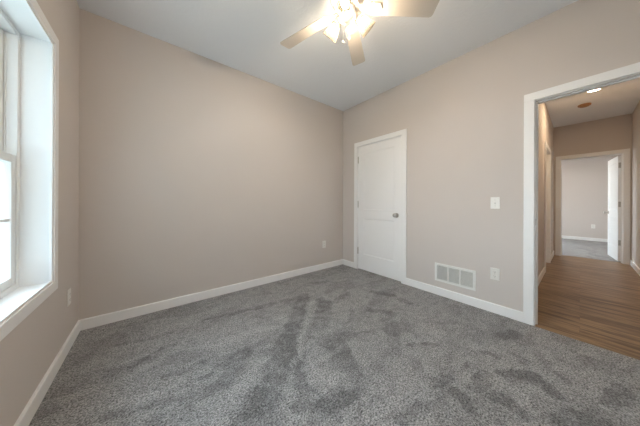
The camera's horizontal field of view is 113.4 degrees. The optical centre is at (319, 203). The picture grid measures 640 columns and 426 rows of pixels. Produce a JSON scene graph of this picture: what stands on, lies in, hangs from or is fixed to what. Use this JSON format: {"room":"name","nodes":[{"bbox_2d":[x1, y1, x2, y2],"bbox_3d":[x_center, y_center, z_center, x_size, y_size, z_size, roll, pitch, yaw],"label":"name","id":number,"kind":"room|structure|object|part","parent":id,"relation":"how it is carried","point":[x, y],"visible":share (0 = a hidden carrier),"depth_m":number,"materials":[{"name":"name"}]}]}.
{"room":"empty bedroom","nodes":[
{"label":"empty bedroom","id":0,"kind":"room"},
{"bbox_2d":[0,0,78,425],"bbox_3d":[-1.065,-0.233,0.411,0.195,2.843,3.379,0,0,-39],"label":"wall","id":1,"kind":"structure","parent":0,"point":[28,351],"depth_m":1.42,"materials":[{"name":"beige paint"}]},
{"bbox_2d":[0,0,58,340],"bbox_3d":[-1.192,-0.246,0.574,0.223,1.580,1.789,0,0,-39],"label":"window","id":2,"kind":"structure","parent":1,"relation":"in","point":[29,46],"depth_m":1.22,"materials":[{"name":"white paint"}]},
{"bbox_3d":[-1.521,-0.588,0.855,0.031,0.721,0.758,0,0,-39],"label":"sash","id":3,"kind":"part","parent":2,"relation":"part of","materials":[{"name":"white plastic"}]},
{"bbox_3d":[-1.492,0.093,0.880,0.031,0.721,0.758,0,0,-39],"label":"sash","id":4,"kind":"part","parent":2,"relation":"part of","materials":[{"name":"white plastic"}]},
{"bbox_3d":[-1.243,-0.246,0.533,0.092,1.464,1.673,0,0,-39],"label":"frame","id":5,"kind":"part","parent":2,"relation":"part of","materials":[{"name":"white plastic"}]},
{"bbox_2d":[14,320,79,425],"bbox_3d":[-0.985,1.054,0.471,0.014,0.110,3.365,0,0,-39],"label":"baseboard","id":6,"kind":"structure","parent":1,"relation":"attached to","point":[30,409],"depth_m":1.20,"materials":[{"name":"white paint"}]},
{"bbox_2d":[67,288,70,306],"bbox_3d":[-1.874,0.703,1.571,0.009,0.118,0.073,0,0,-39],"label":"wall outlet","id":7,"kind":"object","parent":1,"relation":"attached to","point":[69,289],"visible":1,"depth_m":1.56,"materials":[{"name":"white plastic"}]},
{"bbox_2d":[78,8,342,319],"bbox_3d":[-0.573,-0.231,3.045,4.281,2.843,0.100,0,0,-39],"label":"wall","id":8,"kind":"structure","parent":0,"point":[197,173],"depth_m":2.30,"materials":[{"name":"beige paint"}]},
{"bbox_2d":[78,259,342,330],"bbox_3d":[-0.820,1.054,2.776,3.166,0.110,0.014,0,0,-39],"label":"baseboard","id":9,"kind":"structure","parent":8,"relation":"attached to","point":[103,319],"depth_m":2.28,"materials":[{"name":"white paint"}]},
{"bbox_2d":[29,238,639,425],"bbox_3d":[3.378,1.165,3.489,10.994,0.120,4.379,0,0,-39],"label":"floor","id":10,"kind":"structure","parent":0,"point":[340,345],"depth_m":1.47,"materials":[{"name":"grey carpet"}]},
{"bbox_2d":[77,0,639,127],"bbox_3d":[1.793,-1.741,2.715,7.599,0.206,3.579,0,0,-39],"label":"ceiling","id":11,"kind":"structure","parent":0,"point":[245,36],"depth_m":2.11,"materials":[{"name":"paint"}]},
{"bbox_2d":[280,0,439,65],"bbox_3d":[0.161,-1.392,1.496,1.204,0.515,1.243,0,0,-39],"label":"ceiling fan","id":12,"kind":"object","parent":11,"relation":"hanging from","point":[347,11],"visible":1,"depth_m":1.54,"materials":[{"name":"beige wood"}]},
{"bbox_3d":[-0.130,-1.411,1.750,0.475,0.030,0.127,0,0,36],"label":"blade","id":13,"kind":"part","parent":12,"relation":"part of","materials":[{"name":"white laminate"}]},
{"bbox_3d":[0.066,-1.404,1.606,0.181,0.021,0.079,0,0,43],"label":"blade arm","id":14,"kind":"part","parent":12,"relation":"part of","materials":[{"name":"white metal"}]},
{"bbox_3d":[0.164,-1.326,1.394,0.042,0.042,0.044,0,0,-39],"label":"bulb","id":15,"kind":"part","parent":12,"relation":"part of","materials":[{"name":"white glass"}]},
{"bbox_3d":[0.244,-1.404,1.667,0.079,0.021,0.181,0,0,25],"label":"blade arm","id":16,"kind":"part","parent":12,"relation":"part of","materials":[{"name":"white metal"}]},
{"bbox_3d":[0.319,-1.409,1.897,0.127,0.030,0.475,0,0,18],"label":"blade","id":17,"kind":"part","parent":12,"relation":"part of","materials":[{"name":"white laminate"}]},
{"bbox_3d":[0.317,-1.325,1.547,0.042,0.042,0.045,0,0,-39],"label":"bulb","id":18,"kind":"part","parent":12,"relation":"part of","materials":[{"name":"white glass"}]},
{"bbox_3d":[0.356,-1.403,1.510,0.181,0.021,0.079,0,0,-7],"label":"blade arm","id":19,"kind":"part","parent":12,"relation":"part of","materials":[{"name":"white metal"}]},
{"bbox_3d":[0.599,-1.408,1.516,0.475,0.030,0.127,0,0,0],"label":"blade","id":20,"kind":"part","parent":12,"relation":"part of","materials":[{"name":"white laminate"}]},
{"bbox_2d":[577,103,590,107],"bbox_3d":[4.373,-1.609,3.474,0.144,0.038,0.144,0,0,-39],"label":"smoke detector","id":21,"kind":"object","parent":11,"relation":"attached to","point":[584,105],"visible":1,"depth_m":3.46,"materials":[{"name":"beige plastic"}]},
{"bbox_2d":[343,0,639,311],"bbox_3d":[1.518,-0.223,2.497,0.115,2.843,3.379,0,0,-39],"label":"wall","id":22,"kind":"structure","parent":0,"point":[462,117],"depth_m":2.21,"materials":[{"name":"beige paint"}]},
{"bbox_2d":[343,259,353,267],"bbox_3d":[0.495,1.059,3.656,0.014,0.110,0.267,0,0,-39],"label":"baseboard","id":23,"kind":"structure","parent":22,"relation":"attached to","point":[345,262],"depth_m":3.65,"materials":[{"name":"white paint"}]},
{"bbox_2d":[354,129,406,284],"bbox_3d":[0.898,0.051,3.212,0.180,2.110,0.927,0,0,-39],"label":"door","id":24,"kind":"structure","parent":22,"relation":"in","point":[380,163],"depth_m":3.15,"materials":[{"name":"white paint"}]},
{"bbox_2d":[435,262,475,290],"bbox_3d":[1.522,0.826,2.387,0.011,0.214,0.412,0,0,-39],"label":"air vent","id":25,"kind":"object","parent":22,"relation":"in","point":[457,276],"visible":1,"depth_m":2.37,"materials":[{"name":"white metal"}]},
{"bbox_2d":[406,278,522,321],"bbox_3d":[1.520,1.063,2.387,0.014,0.110,1.143,0,0,-39],"label":"baseboard","id":26,"kind":"structure","parent":22,"relation":"attached to","point":[514,314],"depth_m":2.26,"materials":[{"name":"white paint"}]},
{"bbox_2d":[490,267,499,280],"bbox_3d":[1.752,0.711,2.105,0.009,0.118,0.073,0,0,-39],"label":"wall outlet","id":27,"kind":"object","parent":22,"relation":"attached to","point":[494,272],"visible":1,"depth_m":2.10,"materials":[{"name":"white plastic"}]},
{"bbox_2d":[491,197,499,208],"bbox_3d":[1.750,-0.001,2.100,0.022,0.118,0.073,0,0,-39],"label":"light switch","id":28,"kind":"object","parent":22,"relation":"attached to","point":[495,201],"visible":1,"depth_m":2.10,"materials":[{"name":"white plastic"}]},
{"bbox_2d":[523,62,639,325],"bbox_3d":[2.231,0.059,1.613,0.151,2.104,0.950,0,0,-39],"label":"door frame","id":29,"kind":"structure","parent":22,"relation":"in","point":[631,72],"depth_m":1.89,"materials":[{"name":"white paint"}]},
{"bbox_2d":[538,103,553,275],"bbox_3d":[3.440,-0.216,3.371,3.973,2.843,0.200,0,0,-39],"label":"wall","id":30,"kind":"structure","parent":0,"point":[546,129],"depth_m":3.23,"materials":[{"name":"beige paint"}]},
{"bbox_2d":[538,267,544,285],"bbox_3d":[2.775,1.072,2.700,2.103,0.110,0.014,0,0,-39],"label":"baseboard","id":31,"kind":"structure","parent":30,"relation":"attached to","point":[542,273],"depth_m":3.03,"materials":[{"name":"white paint"}]},
{"bbox_2d":[544,141,550,272],"bbox_3d":[3.919,0.065,3.702,0.930,2.105,0.148,0,0,-39],"label":"door","id":32,"kind":"structure","parent":30,"relation":"in","point":[547,151],"depth_m":3.90,"materials":[{"name":"white paint"}]},
{"bbox_2d":[562,155,620,238],"bbox_3d":[7.865,-0.200,6.607,0.100,2.843,3.400,0,0,-39],"label":"wall","id":33,"kind":"structure","parent":0,"point":[584,181],"depth_m":6.34,"materials":[{"name":"beige paint"}]},
{"bbox_2d":[562,235,607,241],"bbox_3d":[7.816,1.087,6.572,0.014,0.110,3.400,0,0,-39],"label":"baseboard","id":34,"kind":"structure","parent":33,"relation":"attached to","point":[564,237],"depth_m":6.33,"materials":[{"name":"white paint"}]},
{"bbox_2d":[553,114,631,259],"bbox_3d":[5.195,-0.210,4.451,0.115,2.843,3.400,0,0,-39],"label":"wall","id":35,"kind":"structure","parent":0,"point":[612,133],"depth_m":4.12,"materials":[{"name":"beige paint"}]},
{"bbox_2d":[555,148,629,264],"bbox_3d":[5.677,0.066,4.433,0.879,2.115,0.900,0,0,-39],"label":"door","id":36,"kind":"structure","parent":35,"relation":"in","point":[618,212],"depth_m":4.06,"materials":[{"name":"white paint"}]},
{"bbox_2d":[632,101,639,267],"bbox_3d":[4.137,-0.214,2.507,3.973,2.843,0.120,0,0,-39],"label":"wall","id":37,"kind":"structure","parent":0,"point":[636,113],"depth_m":3.51,"materials":[{"name":"beige paint"}]},
{"bbox_2d":[630,260,639,275],"bbox_3d":[4.090,1.077,2.559,3.973,0.110,0.014,0,0,-39],"label":"baseboard","id":38,"kind":"structure","parent":37,"relation":"attached to","point":[636,268],"depth_m":3.45,"materials":[{"name":"white paint"}]}
]}

